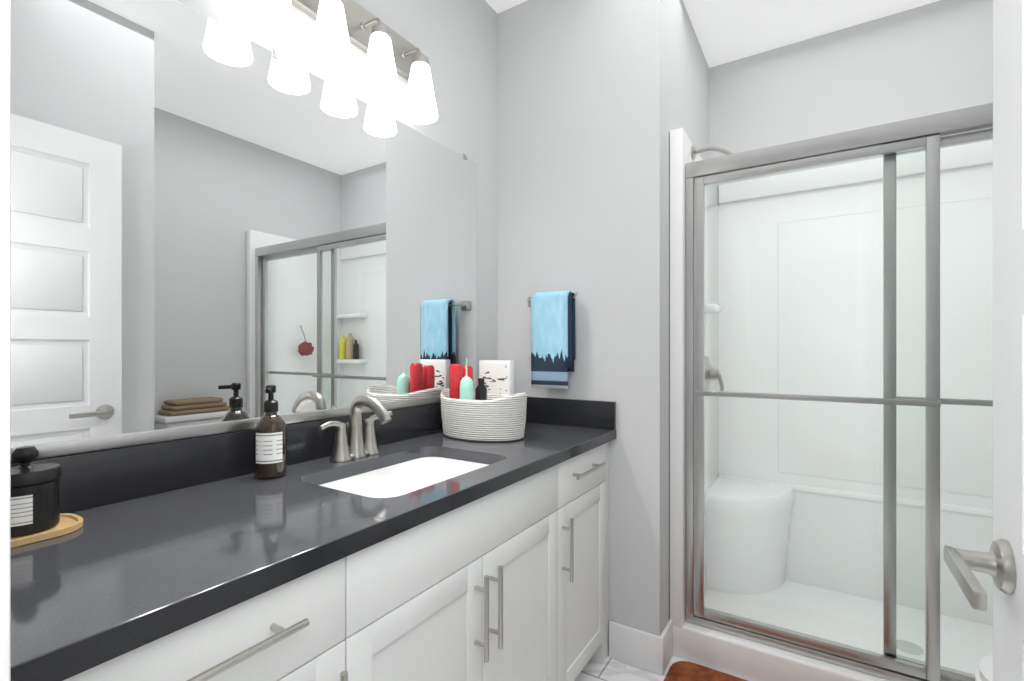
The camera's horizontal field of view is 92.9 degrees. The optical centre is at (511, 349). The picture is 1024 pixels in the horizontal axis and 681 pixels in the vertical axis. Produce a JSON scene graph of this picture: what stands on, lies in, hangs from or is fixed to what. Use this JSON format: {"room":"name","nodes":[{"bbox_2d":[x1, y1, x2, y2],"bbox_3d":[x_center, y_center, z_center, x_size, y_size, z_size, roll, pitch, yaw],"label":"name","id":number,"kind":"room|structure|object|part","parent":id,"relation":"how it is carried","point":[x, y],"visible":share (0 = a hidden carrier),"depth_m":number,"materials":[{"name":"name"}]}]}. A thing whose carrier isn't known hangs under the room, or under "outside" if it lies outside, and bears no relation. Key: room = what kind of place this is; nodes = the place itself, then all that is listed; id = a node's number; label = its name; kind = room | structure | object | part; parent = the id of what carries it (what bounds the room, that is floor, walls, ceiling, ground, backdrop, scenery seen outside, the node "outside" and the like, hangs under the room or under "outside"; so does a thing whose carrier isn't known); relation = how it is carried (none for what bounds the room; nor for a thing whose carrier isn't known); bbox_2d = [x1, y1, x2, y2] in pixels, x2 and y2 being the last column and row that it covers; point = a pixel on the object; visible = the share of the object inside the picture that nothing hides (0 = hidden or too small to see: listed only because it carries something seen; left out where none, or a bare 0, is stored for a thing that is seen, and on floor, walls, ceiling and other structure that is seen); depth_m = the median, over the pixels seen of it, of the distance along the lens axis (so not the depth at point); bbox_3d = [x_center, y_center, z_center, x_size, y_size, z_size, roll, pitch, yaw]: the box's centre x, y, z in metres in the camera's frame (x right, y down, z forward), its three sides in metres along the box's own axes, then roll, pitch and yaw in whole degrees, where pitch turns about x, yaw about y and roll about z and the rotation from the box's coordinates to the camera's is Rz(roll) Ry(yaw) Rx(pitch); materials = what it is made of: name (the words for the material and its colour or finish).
{"room":"bathroom","nodes":[
{"label":"bathroom","id":0,"kind":"room"},
{"bbox_2d":[11,0,497,462],"bbox_3d":[-0.623,-0.160,1.440,0.136,2.750,1.920,0,0,32],"label":"mirror","id":1,"kind":"object","parent":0,"point":[217,228],"depth_m":1.21,"materials":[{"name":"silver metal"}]},
{"bbox_2d":[244,0,437,123],"bbox_3d":[-0.469,-0.934,1.431,0.161,0.292,0.671,0,0,32],"label":"sconce","id":2,"kind":"object","parent":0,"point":[340,25],"visible":1,"depth_m":1.45,"materials":[{"name":"white glass"}]},
{"bbox_2d":[498,0,708,635],"bbox_3d":[0.485,-0.160,2.519,0.855,2.750,1.090,0,0,32],"label":"wall","id":3,"kind":"structure","parent":0,"point":[598,100],"depth_m":1.95,"materials":[{"name":"paint"}]},
{"bbox_2d":[527,291,577,306],"bbox_3d":[0.166,-0.210,2.033,0.265,0.045,0.070,0,0,32],"label":"towel rail","id":4,"kind":"object","parent":3,"relation":"attached to","point":[529,299],"visible":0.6,"depth_m":2.06,"materials":[{"name":"silver metal"}]},
{"bbox_2d":[531,290,573,388],"bbox_3d":[0.165,-0.042,1.999,0.167,0.395,0.066,0,0,32],"label":"hanging towel","id":5,"kind":"object","parent":4,"relation":"hanging from","point":[549,340],"visible":0.92,"depth_m":1.97,"materials":[{"name":"blue fabric"}]},
{"bbox_2d":[568,293,575,368],"bbox_3d":[0.176,-0.077,1.992,0.165,0.304,0.044,0,0,32],"label":"hanging towel","id":6,"kind":"object","parent":4,"relation":"hanging from","point":[571,334],"visible":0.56,"depth_m":1.94,"materials":[{"name":"fabric"}]},
{"bbox_2d":[574,655,735,680],"bbox_3d":[0.666,1.245,1.228,2.700,0.060,3.300,0,0,32],"label":"floor","id":7,"kind":"structure","parent":0,"point":[610,669],"depth_m":1.83,"materials":[{"name":"tile"}]},
{"bbox_2d":[27,436,615,680],"bbox_3d":[-0.326,0.782,1.260,0.584,0.865,1.903,0,0,32],"label":"bathroom vanity","id":8,"kind":"object","parent":7,"relation":"on","point":[420,546],"depth_m":1.05,"materials":[{"name":"white wood"}]},
{"bbox_2d":[11,420,615,680],"bbox_3d":[-0.339,0.332,1.261,0.562,0.035,1.914,0,0,32],"label":"countertop","id":9,"kind":"structure","parent":8,"relation":"on","point":[134,565],"depth_m":0.82,"materials":[{"name":"grey stone"}]},
{"bbox_2d":[11,513,82,547],"bbox_3d":[-0.836,0.309,0.820,0.125,0.010,0.165,0,0,32],"label":"bamboo tray","id":10,"kind":"object","parent":9,"relation":"on","point":[68,523],"visible":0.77,"depth_m":0.82,"materials":[{"name":"brown wood"}]},
{"bbox_2d":[11,446,60,536],"bbox_3d":[-0.833,0.235,0.833,0.090,0.142,0.090,0,0,32],"label":"jar","id":11,"kind":"object","parent":10,"relation":"on","point":[35,497],"visible":0.88,"depth_m":0.82,"materials":[{"name":"black plastic"}]},
{"bbox_2d":[255,385,286,478],"bbox_3d":[-0.601,0.201,1.212,0.073,0.226,0.073,0,0,32],"label":"soap dispenser","id":12,"kind":"object","parent":9,"relation":"on","point":[270,444],"visible":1,"depth_m":1.19,"materials":[{"name":"brown glass"}]},
{"bbox_2d":[320,395,391,461],"bbox_3d":[-0.428,0.222,1.391,0.185,0.184,0.216,0,0,32],"label":"faucet","id":13,"kind":"object","parent":9,"relation":"on","point":[355,442],"visible":1,"depth_m":1.41,"materials":[{"name":"silver metal"}]},
{"bbox_2d":[315,452,490,499],"bbox_3d":[-0.269,0.415,1.312,0.374,0.155,0.544,0,0,32],"label":"sink","id":14,"kind":"object","parent":9,"relation":"in","point":[392,477],"depth_m":1.37,"materials":[{"name":"white ceramic"}]},
{"bbox_2d":[440,389,526,441],"bbox_3d":[-0.106,0.232,1.776,0.346,0.165,0.246,0,0,32],"label":"basket","id":15,"kind":"object","parent":9,"relation":"on","point":[497,418],"visible":1,"depth_m":1.66,"materials":[{"name":"white fabric"}]},
{"bbox_2d":[449,364,462,398],"bbox_3d":[-0.207,0.175,1.799,0.050,0.245,0.049,0,0,32],"label":"spray can","id":16,"kind":"object","parent":15,"relation":"in","point":[455,374],"visible":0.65,"depth_m":1.78,"materials":[{"name":"red plastic"}]},
{"bbox_2d":[459,358,473,399],"bbox_3d":[-0.164,0.164,1.759,0.051,0.268,0.051,0,0,32],"label":"squeeze bottle","id":17,"kind":"object","parent":15,"relation":"in","point":[466,389],"visible":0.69,"depth_m":1.74,"materials":[{"name":"green plastic"}]},
{"bbox_2d":[462,366,472,380],"bbox_3d":[-0.173,0.180,1.858,0.050,0.235,0.049,0,0,32],"label":"spray can","id":18,"kind":"object","parent":15,"relation":"in","point":[470,371],"visible":0.08,"depth_m":1.84,"materials":[{"name":"red plastic"}]},
{"bbox_2d":[475,378,486,399],"bbox_3d":[-0.116,0.203,1.835,0.044,0.190,0.043,0,0,32],"label":"bottle","id":19,"kind":"object","parent":15,"relation":"in","point":[481,391],"visible":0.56,"depth_m":1.82,"materials":[{"name":"black plastic"}]},
{"bbox_2d":[479,360,513,394],"bbox_3d":[-0.061,0.178,1.917,0.145,0.272,0.033,0,0,32],"label":"block sign","id":20,"kind":"object","parent":15,"relation":"in","point":[497,376],"visible":0.52,"depth_m":1.89,"materials":[{"name":"white wood"}]},
{"bbox_2d":[609,619,672,675],"bbox_3d":[0.673,1.145,0.708,1.789,0.140,2.067,0,0,32],"label":"baseboard","id":21,"kind":"structure","parent":7,"relation":"on","point":[647,651],"depth_m":1.86,"materials":[{"name":"white wood"}]},
{"bbox_2d":[664,661,747,680],"bbox_3d":[0.801,1.206,1.480,0.740,0.015,0.560,0,0,32],"label":"bath rug","id":22,"kind":"object","parent":7,"relation":"on","point":[684,671],"visible":0.88,"depth_m":1.80,"materials":[{"name":"brown fabric"}]},
{"bbox_2d":[670,128,992,680],"bbox_3d":[1.523,0.177,1.868,1.591,2.104,0.838,0,0,32],"label":"shower","id":23,"kind":"object","parent":7,"relation":"on","point":[740,657],"depth_m":2.25,"materials":[{"name":"white plastic"}]},
{"bbox_2d":[692,145,733,159],"bbox_3d":[0.858,-0.794,2.006,0.215,0.142,0.094,0,0,32],"label":"shower head","id":24,"kind":"object","parent":23,"relation":"attached to","point":[695,152],"visible":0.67,"depth_m":2.02},
{"bbox_3d":[0.955,0.118,2.287,0.078,0.176,0.170,0,0,32],"label":"shower handle","id":25,"kind":"part","parent":23,"relation":"part of","materials":[{"name":"silver metal"}]},
{"bbox_2d":[686,103,992,680],"bbox_3d":[1.335,0.170,1.571,1.483,1.830,0.122,0,0,32],"label":"shower door","id":26,"kind":"structure","parent":23,"relation":"attached to","point":[931,135],"depth_m":1.63,"materials":[{"name":"metal"}]},
{"bbox_2d":[975,654,992,680],"bbox_3d":[1.444,0.812,0.973,0.763,0.805,0.456,0,0,32],"label":"toilet","id":27,"kind":"object","parent":7,"relation":"on","point":[984,671],"visible":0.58,"depth_m":1.18,"materials":[{"name":"white ceramic"}]},
{"bbox_2d":[485,0,939,67],"bbox_3d":[0.666,-1.565,1.228,2.700,0.060,3.300,0,0,32],"label":"ceiling","id":28,"kind":"structure","parent":0,"point":[726,31],"depth_m":2.26,"materials":[{"name":"paint"}]},
{"bbox_2d":[709,0,992,185],"bbox_3d":[1.831,-0.160,2.243,1.715,2.750,0.120,0,0,32],"label":"wall","id":29,"kind":"structure","parent":0,"point":[929,59],"depth_m":2.30,"materials":[{"name":"paint"}]},
{"bbox_3d":[-0.545,-0.160,0.184,1.610,2.750,0.120,0,0,32],"label":"wall","id":30,"kind":"structure","parent":0,"visible":0},
{"bbox_2d":[0,0,10,680],"bbox_3d":[-0.416,0.155,0.276,0.090,2.120,0.170,0,0,32],"label":"door frame","id":31,"kind":"structure","parent":30,"relation":"attached to","point":[5,340],"depth_m":0.32,"materials":[{"name":"white wood"}]},
{"bbox_3d":[0.878,-0.160,0.029,0.960,2.750,1.140,0,0,32],"label":"wall","id":32,"kind":"structure","parent":0,"visible":0},
{"bbox_2d":[944,0,1023,680],"bbox_3d":[0.447,0.139,0.354,0.095,2.128,0.762,0,0,32],"label":"entry door","id":33,"kind":"structure","parent":32,"relation":"in","point":[1001,562],"depth_m":0.61,"materials":[{"name":"white wood"}]}
]}

